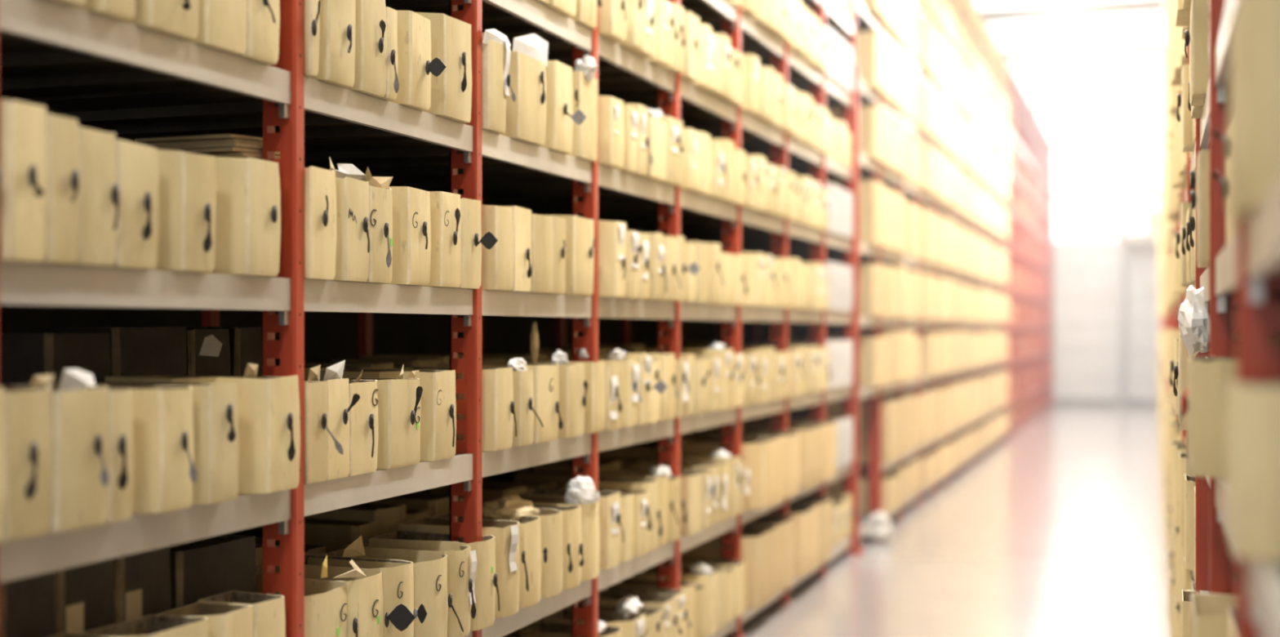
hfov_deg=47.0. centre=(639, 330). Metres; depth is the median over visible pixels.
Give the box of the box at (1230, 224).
[1211,122,1236,244]
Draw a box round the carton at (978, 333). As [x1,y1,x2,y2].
[973,331,980,365]
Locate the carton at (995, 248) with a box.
[991,245,997,281]
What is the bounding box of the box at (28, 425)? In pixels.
[0,385,53,541]
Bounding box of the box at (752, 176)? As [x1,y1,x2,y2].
[741,155,761,208]
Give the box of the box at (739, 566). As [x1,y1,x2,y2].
[666,557,746,617]
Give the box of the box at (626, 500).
[620,493,633,561]
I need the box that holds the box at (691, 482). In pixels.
[618,469,702,535]
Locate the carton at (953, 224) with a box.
[945,220,955,268]
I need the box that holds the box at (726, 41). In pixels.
[711,32,737,97]
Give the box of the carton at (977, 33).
[973,9,981,37]
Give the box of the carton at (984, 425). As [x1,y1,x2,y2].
[973,423,986,448]
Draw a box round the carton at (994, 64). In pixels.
[991,42,997,66]
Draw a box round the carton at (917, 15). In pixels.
[912,8,921,66]
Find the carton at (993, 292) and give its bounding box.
[991,290,995,321]
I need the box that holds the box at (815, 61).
[806,15,819,65]
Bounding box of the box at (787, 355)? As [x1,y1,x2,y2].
[782,351,791,398]
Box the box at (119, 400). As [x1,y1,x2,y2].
[105,388,133,522]
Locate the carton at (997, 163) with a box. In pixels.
[994,161,999,194]
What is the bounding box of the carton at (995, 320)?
[991,292,996,322]
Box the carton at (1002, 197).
[1000,168,1004,199]
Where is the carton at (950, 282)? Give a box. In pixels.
[942,279,953,319]
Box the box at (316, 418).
[304,381,343,484]
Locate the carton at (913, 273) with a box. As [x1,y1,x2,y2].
[906,270,916,317]
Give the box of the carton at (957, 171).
[951,167,959,208]
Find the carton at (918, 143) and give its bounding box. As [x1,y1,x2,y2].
[914,138,921,187]
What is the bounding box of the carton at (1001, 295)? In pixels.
[1000,293,1002,322]
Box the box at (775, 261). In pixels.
[760,257,778,306]
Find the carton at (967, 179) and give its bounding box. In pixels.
[962,174,969,215]
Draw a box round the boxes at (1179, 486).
[1157,0,1279,636]
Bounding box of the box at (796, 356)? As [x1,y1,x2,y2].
[790,351,804,396]
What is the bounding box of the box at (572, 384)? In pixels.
[490,362,587,437]
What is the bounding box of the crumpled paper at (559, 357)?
[549,350,568,364]
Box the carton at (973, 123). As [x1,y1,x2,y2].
[968,83,977,125]
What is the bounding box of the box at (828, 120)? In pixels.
[825,111,831,155]
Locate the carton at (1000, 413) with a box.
[1000,413,1006,432]
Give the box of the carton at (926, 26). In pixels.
[920,17,932,72]
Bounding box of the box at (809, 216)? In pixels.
[797,175,812,226]
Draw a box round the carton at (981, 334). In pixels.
[980,333,982,364]
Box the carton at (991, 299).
[990,290,992,321]
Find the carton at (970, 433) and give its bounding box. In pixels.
[962,429,973,457]
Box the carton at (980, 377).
[962,376,985,415]
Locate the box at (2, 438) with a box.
[0,386,4,538]
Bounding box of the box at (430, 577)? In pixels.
[306,547,463,636]
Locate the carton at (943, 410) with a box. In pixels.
[939,389,946,435]
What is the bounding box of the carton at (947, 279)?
[944,277,948,319]
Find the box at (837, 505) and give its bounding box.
[835,503,840,543]
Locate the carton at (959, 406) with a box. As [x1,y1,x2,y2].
[924,382,961,427]
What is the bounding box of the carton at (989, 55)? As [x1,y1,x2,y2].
[985,32,991,57]
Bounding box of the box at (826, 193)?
[818,191,827,231]
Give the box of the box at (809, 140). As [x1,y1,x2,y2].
[800,94,817,144]
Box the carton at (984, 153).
[978,146,986,182]
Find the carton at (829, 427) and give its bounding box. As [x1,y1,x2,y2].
[742,419,836,479]
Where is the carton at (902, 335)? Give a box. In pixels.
[899,332,906,381]
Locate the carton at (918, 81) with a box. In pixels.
[914,74,921,128]
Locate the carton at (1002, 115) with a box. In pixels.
[1000,87,1004,117]
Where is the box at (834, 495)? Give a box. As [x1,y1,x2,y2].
[803,490,856,535]
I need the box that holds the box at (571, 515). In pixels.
[532,503,583,589]
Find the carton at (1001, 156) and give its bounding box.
[1000,123,1004,158]
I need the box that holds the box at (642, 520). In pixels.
[561,487,651,556]
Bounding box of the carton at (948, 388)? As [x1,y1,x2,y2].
[909,385,951,433]
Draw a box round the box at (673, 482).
[667,475,686,541]
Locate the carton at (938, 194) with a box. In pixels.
[930,152,941,197]
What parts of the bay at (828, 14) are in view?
shelf, shelf, shelf, shelf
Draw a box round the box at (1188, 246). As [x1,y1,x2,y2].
[1186,208,1195,281]
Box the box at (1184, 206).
[1175,202,1193,286]
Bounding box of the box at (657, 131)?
[641,115,666,181]
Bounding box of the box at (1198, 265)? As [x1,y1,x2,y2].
[1197,264,1208,267]
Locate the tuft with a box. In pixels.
[530,321,538,363]
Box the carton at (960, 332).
[920,330,962,368]
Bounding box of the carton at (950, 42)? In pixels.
[944,0,955,44]
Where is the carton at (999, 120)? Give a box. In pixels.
[993,116,1000,152]
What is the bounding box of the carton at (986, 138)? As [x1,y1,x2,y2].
[982,101,988,140]
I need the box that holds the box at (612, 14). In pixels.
[598,0,626,42]
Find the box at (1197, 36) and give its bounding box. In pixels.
[1184,0,1208,106]
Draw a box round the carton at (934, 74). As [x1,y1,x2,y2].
[924,26,937,78]
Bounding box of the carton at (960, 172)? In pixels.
[954,168,961,210]
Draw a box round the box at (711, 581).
[632,567,718,635]
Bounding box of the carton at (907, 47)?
[902,0,911,53]
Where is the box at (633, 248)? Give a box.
[611,230,641,297]
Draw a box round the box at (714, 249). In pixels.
[706,242,724,303]
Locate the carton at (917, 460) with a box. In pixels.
[906,457,920,491]
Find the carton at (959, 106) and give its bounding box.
[954,66,962,109]
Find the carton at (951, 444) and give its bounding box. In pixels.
[950,443,953,471]
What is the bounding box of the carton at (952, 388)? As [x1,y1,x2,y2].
[951,386,954,431]
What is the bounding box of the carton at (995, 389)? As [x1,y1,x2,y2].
[973,372,997,409]
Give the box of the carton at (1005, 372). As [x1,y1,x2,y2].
[982,370,1006,404]
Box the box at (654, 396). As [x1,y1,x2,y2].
[646,360,661,423]
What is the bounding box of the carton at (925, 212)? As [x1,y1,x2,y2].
[920,207,929,261]
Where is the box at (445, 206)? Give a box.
[422,191,461,287]
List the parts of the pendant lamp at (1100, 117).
cord, bulb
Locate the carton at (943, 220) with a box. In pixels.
[937,215,946,265]
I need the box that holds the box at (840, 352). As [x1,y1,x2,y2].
[767,339,853,389]
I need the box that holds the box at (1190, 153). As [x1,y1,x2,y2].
[1189,151,1192,160]
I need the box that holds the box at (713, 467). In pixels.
[637,462,718,524]
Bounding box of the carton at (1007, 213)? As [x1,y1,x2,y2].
[1004,210,1008,239]
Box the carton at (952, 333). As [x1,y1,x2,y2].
[950,331,954,371]
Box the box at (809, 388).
[805,346,813,393]
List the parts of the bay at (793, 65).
shelf, shelf, shelf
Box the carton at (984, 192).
[978,190,986,225]
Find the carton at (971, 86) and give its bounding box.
[965,80,973,121]
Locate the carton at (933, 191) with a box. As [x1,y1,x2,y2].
[924,147,936,194]
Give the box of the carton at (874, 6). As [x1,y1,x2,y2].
[860,0,881,14]
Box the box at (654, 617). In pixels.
[568,604,664,636]
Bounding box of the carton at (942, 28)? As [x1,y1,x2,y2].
[937,0,946,33]
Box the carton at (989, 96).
[985,62,991,99]
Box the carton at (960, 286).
[959,284,962,319]
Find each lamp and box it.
[1048,0,1076,10]
[1086,19,1106,132]
[1093,0,1107,124]
[1094,56,1111,154]
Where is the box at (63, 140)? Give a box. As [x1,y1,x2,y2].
[30,112,79,264]
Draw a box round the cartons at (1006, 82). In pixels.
[916,0,1039,422]
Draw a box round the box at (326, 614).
[304,577,357,636]
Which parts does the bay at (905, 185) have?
shelf, shelf, shelf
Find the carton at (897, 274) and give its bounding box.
[893,269,901,316]
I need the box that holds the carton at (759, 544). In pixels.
[662,524,777,608]
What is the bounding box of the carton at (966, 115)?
[962,77,970,118]
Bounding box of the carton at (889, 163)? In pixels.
[881,114,893,168]
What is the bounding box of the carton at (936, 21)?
[929,0,940,25]
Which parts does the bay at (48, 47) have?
shelf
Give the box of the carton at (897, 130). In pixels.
[887,122,901,172]
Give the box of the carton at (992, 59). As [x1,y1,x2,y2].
[987,39,994,62]
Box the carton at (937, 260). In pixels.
[932,214,941,263]
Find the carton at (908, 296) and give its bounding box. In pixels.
[906,272,911,317]
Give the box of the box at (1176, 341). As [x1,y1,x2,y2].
[1169,338,1178,413]
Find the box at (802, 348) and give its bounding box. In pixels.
[741,345,806,395]
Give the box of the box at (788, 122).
[774,82,794,133]
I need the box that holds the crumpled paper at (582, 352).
[577,348,588,358]
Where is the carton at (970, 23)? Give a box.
[965,0,973,26]
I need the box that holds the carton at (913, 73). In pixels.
[907,66,915,124]
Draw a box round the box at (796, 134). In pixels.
[788,88,802,137]
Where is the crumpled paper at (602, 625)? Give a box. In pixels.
[582,620,607,635]
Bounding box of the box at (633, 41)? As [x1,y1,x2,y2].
[615,0,643,49]
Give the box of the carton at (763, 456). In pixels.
[665,435,783,509]
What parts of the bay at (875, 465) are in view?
shelf, shelf, shelf, shelf, shelf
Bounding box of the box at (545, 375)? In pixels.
[436,363,563,443]
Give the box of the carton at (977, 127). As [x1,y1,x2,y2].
[973,88,980,129]
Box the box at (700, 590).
[694,584,706,636]
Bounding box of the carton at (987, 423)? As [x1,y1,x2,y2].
[982,421,989,445]
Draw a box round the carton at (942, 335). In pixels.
[920,332,946,373]
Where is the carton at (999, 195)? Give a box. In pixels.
[995,166,1001,196]
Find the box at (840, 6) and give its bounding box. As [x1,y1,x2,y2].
[835,0,844,12]
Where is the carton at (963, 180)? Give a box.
[957,175,965,213]
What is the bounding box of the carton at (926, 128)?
[920,80,931,133]
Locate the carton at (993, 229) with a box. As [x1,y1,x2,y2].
[988,200,994,231]
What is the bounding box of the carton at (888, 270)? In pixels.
[881,265,893,316]
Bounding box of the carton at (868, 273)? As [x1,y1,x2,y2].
[859,263,879,315]
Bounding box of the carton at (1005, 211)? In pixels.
[1001,211,1006,239]
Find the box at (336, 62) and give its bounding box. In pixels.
[308,0,355,88]
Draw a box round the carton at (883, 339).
[825,336,886,385]
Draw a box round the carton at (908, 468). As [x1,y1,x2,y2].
[906,466,910,498]
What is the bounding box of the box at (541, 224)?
[516,213,552,293]
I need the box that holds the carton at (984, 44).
[978,21,986,47]
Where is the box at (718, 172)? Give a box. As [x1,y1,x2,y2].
[701,142,727,198]
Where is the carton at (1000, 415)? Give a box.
[993,413,1001,436]
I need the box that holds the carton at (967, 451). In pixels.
[966,434,968,458]
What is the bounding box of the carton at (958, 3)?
[954,0,962,7]
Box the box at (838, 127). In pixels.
[835,121,840,162]
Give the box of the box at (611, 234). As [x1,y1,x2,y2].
[598,220,626,297]
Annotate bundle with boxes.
[864,511,893,541]
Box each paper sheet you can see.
[30,373,54,391]
[58,368,95,391]
[199,334,222,356]
[243,363,257,377]
[307,364,320,381]
[320,555,327,577]
[323,360,345,381]
[328,155,339,177]
[333,559,366,577]
[335,163,365,181]
[342,534,364,557]
[354,368,363,382]
[364,166,371,181]
[368,176,393,188]
[395,364,404,379]
[407,369,419,377]
[482,28,511,45]
[512,33,547,66]
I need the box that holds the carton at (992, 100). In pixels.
[988,66,994,102]
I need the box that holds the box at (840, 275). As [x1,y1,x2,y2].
[800,261,853,311]
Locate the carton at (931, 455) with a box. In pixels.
[920,453,934,484]
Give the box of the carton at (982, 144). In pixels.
[976,139,984,179]
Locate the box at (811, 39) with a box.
[799,11,818,60]
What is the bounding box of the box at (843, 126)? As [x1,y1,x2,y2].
[836,120,847,165]
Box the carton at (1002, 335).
[1001,334,1004,360]
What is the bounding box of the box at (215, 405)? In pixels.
[56,382,238,504]
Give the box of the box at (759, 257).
[741,252,764,306]
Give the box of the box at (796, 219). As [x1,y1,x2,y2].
[788,177,801,222]
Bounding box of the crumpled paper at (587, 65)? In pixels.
[573,55,597,81]
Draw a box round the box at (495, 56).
[481,32,515,133]
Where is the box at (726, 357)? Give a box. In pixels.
[648,348,738,409]
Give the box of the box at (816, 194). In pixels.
[807,181,822,227]
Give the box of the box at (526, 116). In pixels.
[499,50,546,146]
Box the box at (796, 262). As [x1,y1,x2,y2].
[788,257,800,308]
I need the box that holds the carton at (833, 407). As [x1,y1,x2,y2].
[825,399,895,462]
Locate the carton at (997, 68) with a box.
[993,44,999,71]
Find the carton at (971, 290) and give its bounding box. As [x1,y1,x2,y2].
[969,287,973,320]
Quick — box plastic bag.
[1177,284,1208,356]
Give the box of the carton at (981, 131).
[976,94,983,133]
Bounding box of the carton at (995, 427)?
[994,418,996,439]
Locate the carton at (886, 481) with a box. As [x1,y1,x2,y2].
[825,475,893,514]
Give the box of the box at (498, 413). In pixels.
[384,366,516,451]
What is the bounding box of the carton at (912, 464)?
[902,460,915,496]
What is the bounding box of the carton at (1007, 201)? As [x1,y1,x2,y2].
[1004,171,1008,202]
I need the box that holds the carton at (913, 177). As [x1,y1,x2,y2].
[907,133,917,184]
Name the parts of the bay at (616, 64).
shelf, shelf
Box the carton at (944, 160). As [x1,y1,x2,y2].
[937,154,946,200]
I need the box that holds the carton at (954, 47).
[951,11,958,51]
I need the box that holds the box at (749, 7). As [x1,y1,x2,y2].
[741,0,758,17]
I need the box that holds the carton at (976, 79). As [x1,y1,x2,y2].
[973,44,980,82]
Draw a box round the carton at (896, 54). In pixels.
[887,46,900,106]
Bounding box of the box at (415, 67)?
[387,10,445,111]
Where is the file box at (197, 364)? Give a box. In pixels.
[186,328,230,375]
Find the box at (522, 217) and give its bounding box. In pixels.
[501,205,532,291]
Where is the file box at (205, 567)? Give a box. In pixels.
[169,533,256,609]
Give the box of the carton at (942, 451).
[937,444,946,477]
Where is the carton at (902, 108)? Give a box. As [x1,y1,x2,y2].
[893,53,905,112]
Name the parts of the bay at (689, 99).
shelf, shelf, shelf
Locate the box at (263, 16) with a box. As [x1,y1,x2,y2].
[237,0,279,64]
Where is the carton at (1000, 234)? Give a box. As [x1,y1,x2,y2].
[996,205,1001,235]
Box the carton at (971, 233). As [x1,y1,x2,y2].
[967,231,973,274]
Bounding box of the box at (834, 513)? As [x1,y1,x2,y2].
[831,502,837,547]
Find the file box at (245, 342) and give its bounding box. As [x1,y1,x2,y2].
[186,326,262,376]
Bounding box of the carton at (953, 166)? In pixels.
[945,162,955,205]
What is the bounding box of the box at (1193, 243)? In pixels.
[1189,191,1195,277]
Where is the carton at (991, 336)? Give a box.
[989,334,993,363]
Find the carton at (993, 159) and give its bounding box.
[988,157,995,190]
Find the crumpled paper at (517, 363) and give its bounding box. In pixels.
[507,357,527,371]
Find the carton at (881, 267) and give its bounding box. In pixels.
[876,262,884,315]
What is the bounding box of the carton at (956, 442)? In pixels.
[940,440,959,467]
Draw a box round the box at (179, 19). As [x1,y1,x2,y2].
[122,0,198,39]
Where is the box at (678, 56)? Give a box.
[661,2,684,74]
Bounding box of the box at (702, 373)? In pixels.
[693,358,710,413]
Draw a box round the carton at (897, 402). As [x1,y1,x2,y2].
[881,400,900,458]
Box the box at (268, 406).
[104,374,300,493]
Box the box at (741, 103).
[730,53,744,106]
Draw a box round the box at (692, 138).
[680,128,701,191]
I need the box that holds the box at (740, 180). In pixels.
[725,148,749,204]
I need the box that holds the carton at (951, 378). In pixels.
[951,377,976,419]
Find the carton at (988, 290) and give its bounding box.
[982,287,990,321]
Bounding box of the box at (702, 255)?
[684,240,709,302]
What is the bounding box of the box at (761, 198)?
[747,155,766,210]
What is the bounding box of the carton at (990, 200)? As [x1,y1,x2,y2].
[986,195,992,229]
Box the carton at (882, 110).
[874,105,885,163]
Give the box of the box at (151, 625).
[77,614,207,636]
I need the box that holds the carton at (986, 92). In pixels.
[982,57,989,95]
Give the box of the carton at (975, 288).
[972,287,976,320]
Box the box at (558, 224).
[543,214,565,293]
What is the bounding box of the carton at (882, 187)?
[875,182,886,247]
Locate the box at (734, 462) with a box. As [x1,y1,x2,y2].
[680,454,742,516]
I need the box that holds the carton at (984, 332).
[973,330,989,364]
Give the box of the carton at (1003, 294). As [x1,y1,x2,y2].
[1000,293,1004,322]
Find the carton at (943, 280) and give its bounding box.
[937,277,946,319]
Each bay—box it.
[0,0,290,582]
[6,0,472,636]
[201,0,591,636]
[358,0,675,636]
[481,0,737,636]
[555,4,784,636]
[621,0,822,603]
[680,0,853,574]
[717,0,879,554]
[753,20,900,518]
[788,0,919,517]
[812,3,935,503]
[833,25,949,492]
[886,0,982,464]
[902,12,991,457]
[922,0,961,481]
[924,42,1005,444]
[937,13,972,472]
[937,55,1012,439]
[962,88,1028,426]
[973,27,998,450]
[982,115,1041,416]
[1006,67,1017,435]
[1013,79,1023,430]
[1024,98,1033,422]
[1029,106,1037,419]
[1038,122,1045,413]
[1042,129,1048,410]
[1046,136,1053,407]
[1165,315,1167,328]
[1168,253,1170,391]
[1168,311,1168,383]
[1170,246,1172,394]
[1172,306,1174,329]
[1174,222,1177,411]
[1177,210,1236,329]
[1180,188,1236,440]
[1184,44,1279,305]
[1190,118,1279,592]
[1200,0,1279,595]
[1215,0,1279,636]
[1246,182,1279,636]
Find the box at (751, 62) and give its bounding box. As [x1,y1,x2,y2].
[741,53,759,113]
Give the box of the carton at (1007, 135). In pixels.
[1003,132,1009,163]
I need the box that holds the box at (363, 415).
[347,379,378,475]
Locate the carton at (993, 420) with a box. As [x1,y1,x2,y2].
[984,418,995,441]
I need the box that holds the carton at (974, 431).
[972,430,975,454]
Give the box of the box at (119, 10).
[74,0,134,21]
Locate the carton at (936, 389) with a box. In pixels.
[906,387,939,439]
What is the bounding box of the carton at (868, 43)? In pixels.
[837,31,881,89]
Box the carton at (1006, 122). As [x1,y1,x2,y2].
[1003,95,1008,124]
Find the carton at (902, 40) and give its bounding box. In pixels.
[894,0,906,44]
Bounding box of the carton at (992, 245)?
[988,244,993,280]
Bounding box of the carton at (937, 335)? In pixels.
[935,333,939,373]
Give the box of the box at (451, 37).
[415,12,471,123]
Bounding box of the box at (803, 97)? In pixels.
[794,92,808,141]
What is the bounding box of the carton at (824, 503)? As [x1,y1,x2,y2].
[788,495,831,563]
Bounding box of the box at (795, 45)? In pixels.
[788,0,802,50]
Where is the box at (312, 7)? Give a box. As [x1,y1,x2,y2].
[278,0,319,76]
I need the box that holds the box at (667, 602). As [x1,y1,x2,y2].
[581,590,682,636]
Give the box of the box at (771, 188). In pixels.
[755,162,779,213]
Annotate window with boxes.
[973,0,1108,9]
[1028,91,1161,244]
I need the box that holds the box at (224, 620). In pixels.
[155,601,253,636]
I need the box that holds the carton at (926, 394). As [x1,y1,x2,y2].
[884,390,930,444]
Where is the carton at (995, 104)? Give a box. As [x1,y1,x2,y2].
[991,75,997,106]
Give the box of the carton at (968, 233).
[962,229,970,273]
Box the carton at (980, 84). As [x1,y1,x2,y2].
[976,53,982,86]
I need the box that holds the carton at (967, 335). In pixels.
[966,333,968,367]
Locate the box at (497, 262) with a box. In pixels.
[481,204,513,290]
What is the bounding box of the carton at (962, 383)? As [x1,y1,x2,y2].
[937,380,964,425]
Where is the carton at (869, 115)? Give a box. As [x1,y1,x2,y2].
[825,105,879,159]
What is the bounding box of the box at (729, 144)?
[710,138,734,201]
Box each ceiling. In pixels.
[978,0,1163,62]
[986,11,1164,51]
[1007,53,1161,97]
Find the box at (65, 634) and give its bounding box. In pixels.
[52,632,103,636]
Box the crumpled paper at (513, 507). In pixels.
[481,494,539,521]
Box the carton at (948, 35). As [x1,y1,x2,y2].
[940,0,951,39]
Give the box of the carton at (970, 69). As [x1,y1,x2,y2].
[965,35,973,72]
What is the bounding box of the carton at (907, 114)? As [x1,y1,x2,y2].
[902,65,910,119]
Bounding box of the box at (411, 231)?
[382,186,431,285]
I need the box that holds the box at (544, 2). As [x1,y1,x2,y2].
[536,0,549,4]
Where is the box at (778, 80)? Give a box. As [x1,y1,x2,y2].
[765,71,782,127]
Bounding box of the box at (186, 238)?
[142,149,216,272]
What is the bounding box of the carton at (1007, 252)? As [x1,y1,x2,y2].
[1004,252,1008,285]
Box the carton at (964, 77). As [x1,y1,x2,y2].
[957,72,966,113]
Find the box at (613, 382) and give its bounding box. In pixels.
[604,364,622,430]
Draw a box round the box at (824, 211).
[813,187,828,229]
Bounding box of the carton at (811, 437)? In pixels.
[720,424,823,488]
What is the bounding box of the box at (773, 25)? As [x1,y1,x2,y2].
[761,0,779,32]
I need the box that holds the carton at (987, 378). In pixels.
[962,375,990,413]
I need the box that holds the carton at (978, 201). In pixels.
[973,189,980,222]
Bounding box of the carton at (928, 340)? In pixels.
[920,332,936,374]
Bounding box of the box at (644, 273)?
[625,232,651,298]
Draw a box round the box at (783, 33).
[770,0,791,38]
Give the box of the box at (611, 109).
[598,95,624,168]
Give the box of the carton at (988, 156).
[982,151,990,185]
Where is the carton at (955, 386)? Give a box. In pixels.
[920,384,957,428]
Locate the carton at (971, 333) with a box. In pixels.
[966,331,973,367]
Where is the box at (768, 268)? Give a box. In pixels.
[763,254,777,306]
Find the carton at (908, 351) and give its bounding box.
[859,329,910,378]
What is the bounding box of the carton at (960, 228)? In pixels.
[953,225,963,271]
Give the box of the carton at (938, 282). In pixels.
[934,279,941,319]
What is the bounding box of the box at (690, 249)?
[680,243,696,302]
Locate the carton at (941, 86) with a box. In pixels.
[937,40,946,89]
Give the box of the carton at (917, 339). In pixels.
[915,336,920,377]
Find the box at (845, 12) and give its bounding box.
[841,0,851,17]
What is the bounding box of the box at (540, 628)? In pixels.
[519,621,622,636]
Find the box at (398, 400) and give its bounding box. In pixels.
[304,377,422,469]
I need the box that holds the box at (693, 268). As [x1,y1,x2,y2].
[662,235,700,301]
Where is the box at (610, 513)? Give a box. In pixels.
[515,488,623,569]
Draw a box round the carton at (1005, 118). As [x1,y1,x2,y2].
[1001,90,1007,120]
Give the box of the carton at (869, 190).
[825,179,880,245]
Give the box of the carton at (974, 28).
[968,3,977,31]
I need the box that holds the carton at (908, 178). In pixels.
[902,128,910,180]
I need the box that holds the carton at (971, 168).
[965,133,974,171]
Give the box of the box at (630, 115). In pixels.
[613,105,638,172]
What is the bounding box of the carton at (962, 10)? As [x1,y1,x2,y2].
[957,0,965,13]
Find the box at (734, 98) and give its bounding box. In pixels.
[720,47,741,103]
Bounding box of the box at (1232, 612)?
[1227,606,1236,636]
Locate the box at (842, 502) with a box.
[831,498,848,539]
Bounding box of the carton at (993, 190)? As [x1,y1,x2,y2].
[991,157,996,192]
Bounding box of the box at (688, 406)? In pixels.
[680,353,695,415]
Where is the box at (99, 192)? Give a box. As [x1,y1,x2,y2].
[61,124,119,266]
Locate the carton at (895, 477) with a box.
[859,472,899,509]
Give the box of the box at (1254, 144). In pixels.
[1228,0,1279,218]
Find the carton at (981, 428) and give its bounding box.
[973,426,982,449]
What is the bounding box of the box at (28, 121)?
[0,99,47,262]
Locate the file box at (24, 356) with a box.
[0,332,111,386]
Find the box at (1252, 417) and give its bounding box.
[1225,381,1279,561]
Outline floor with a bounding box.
[724,404,1170,636]
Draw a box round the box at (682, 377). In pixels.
[674,358,688,417]
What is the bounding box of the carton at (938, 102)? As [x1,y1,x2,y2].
[930,96,941,142]
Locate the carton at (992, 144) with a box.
[988,110,994,146]
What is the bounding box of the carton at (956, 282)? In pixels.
[953,280,959,319]
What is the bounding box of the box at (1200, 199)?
[1188,149,1208,264]
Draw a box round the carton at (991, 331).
[973,329,995,362]
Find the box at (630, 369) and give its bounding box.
[537,358,641,426]
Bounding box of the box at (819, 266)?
[800,262,822,309]
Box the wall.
[1053,242,1159,399]
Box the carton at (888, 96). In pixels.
[881,37,893,101]
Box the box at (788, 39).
[777,0,793,43]
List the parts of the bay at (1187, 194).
shelf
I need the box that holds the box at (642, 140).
[623,103,653,176]
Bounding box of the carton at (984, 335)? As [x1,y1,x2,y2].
[982,334,986,364]
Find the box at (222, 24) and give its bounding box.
[186,0,246,55]
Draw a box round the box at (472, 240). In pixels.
[448,197,497,288]
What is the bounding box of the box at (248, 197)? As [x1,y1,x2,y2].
[205,156,280,276]
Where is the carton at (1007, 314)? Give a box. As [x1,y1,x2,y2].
[1005,293,1009,322]
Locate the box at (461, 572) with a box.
[345,540,476,636]
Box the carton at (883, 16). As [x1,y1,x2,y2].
[873,0,887,21]
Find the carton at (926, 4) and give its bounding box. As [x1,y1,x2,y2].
[920,0,930,12]
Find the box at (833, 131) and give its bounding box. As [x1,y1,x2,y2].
[828,116,839,159]
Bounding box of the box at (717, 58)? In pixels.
[701,32,722,93]
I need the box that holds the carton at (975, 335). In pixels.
[973,333,977,366]
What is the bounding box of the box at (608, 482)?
[566,476,662,551]
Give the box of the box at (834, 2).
[829,0,837,6]
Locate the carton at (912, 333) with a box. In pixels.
[881,329,915,377]
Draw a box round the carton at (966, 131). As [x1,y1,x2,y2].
[962,125,970,168]
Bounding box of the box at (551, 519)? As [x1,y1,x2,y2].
[448,507,573,598]
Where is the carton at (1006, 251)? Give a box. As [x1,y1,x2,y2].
[1002,249,1007,284]
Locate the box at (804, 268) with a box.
[800,263,808,308]
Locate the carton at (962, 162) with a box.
[958,124,964,164]
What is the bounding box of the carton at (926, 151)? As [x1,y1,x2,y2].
[920,145,931,191]
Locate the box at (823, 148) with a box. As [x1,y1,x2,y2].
[814,106,827,152]
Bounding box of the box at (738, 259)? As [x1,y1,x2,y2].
[733,253,747,304]
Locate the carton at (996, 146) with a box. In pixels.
[991,115,999,149]
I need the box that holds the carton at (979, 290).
[975,287,982,321]
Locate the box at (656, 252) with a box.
[638,231,666,299]
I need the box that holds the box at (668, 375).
[603,352,678,420]
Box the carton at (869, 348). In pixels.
[808,337,880,386]
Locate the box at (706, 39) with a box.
[690,23,713,88]
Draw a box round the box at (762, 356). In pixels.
[741,351,768,402]
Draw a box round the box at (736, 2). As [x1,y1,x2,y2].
[728,0,741,6]
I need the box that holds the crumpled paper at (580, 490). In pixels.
[564,475,599,504]
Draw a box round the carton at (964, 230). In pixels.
[959,226,966,271]
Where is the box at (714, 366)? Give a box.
[694,354,720,411]
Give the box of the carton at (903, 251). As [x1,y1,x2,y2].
[893,194,906,253]
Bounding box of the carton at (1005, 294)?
[1004,293,1006,322]
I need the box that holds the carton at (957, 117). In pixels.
[953,115,961,161]
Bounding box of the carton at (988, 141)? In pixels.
[985,106,991,143]
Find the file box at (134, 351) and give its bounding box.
[46,326,186,376]
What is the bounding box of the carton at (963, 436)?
[953,434,966,462]
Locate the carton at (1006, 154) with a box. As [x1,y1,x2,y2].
[1001,127,1007,160]
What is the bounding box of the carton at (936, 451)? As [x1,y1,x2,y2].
[920,448,938,480]
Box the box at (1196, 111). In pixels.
[1191,105,1203,118]
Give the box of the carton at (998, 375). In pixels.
[997,373,1000,408]
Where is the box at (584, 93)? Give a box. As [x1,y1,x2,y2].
[567,71,597,161]
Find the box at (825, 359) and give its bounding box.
[817,346,831,391]
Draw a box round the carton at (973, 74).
[968,39,976,77]
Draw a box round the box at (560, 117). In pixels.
[540,60,586,154]
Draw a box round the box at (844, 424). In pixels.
[788,415,853,469]
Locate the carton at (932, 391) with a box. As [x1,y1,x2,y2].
[902,388,934,441]
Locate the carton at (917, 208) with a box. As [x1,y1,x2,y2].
[913,204,920,258]
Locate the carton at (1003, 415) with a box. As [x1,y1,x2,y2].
[1001,413,1005,435]
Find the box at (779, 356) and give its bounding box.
[773,351,784,399]
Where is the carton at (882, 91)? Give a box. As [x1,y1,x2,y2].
[874,31,885,93]
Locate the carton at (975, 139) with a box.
[969,134,977,173]
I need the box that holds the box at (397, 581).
[275,554,413,636]
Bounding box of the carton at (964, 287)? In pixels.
[962,284,966,319]
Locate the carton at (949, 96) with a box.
[944,56,952,99]
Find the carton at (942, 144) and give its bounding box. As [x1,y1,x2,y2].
[937,103,945,146]
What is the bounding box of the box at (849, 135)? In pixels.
[846,131,853,168]
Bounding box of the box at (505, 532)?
[398,517,528,617]
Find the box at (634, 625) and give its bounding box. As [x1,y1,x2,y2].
[541,608,647,636]
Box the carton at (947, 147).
[941,107,950,150]
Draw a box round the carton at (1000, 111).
[995,80,1002,113]
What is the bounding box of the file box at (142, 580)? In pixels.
[113,546,171,623]
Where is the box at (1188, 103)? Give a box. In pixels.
[1187,82,1195,145]
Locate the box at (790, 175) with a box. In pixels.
[774,169,798,219]
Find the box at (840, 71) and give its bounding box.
[825,26,853,93]
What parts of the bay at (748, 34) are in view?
shelf, shelf, shelf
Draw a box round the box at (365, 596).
[256,566,426,636]

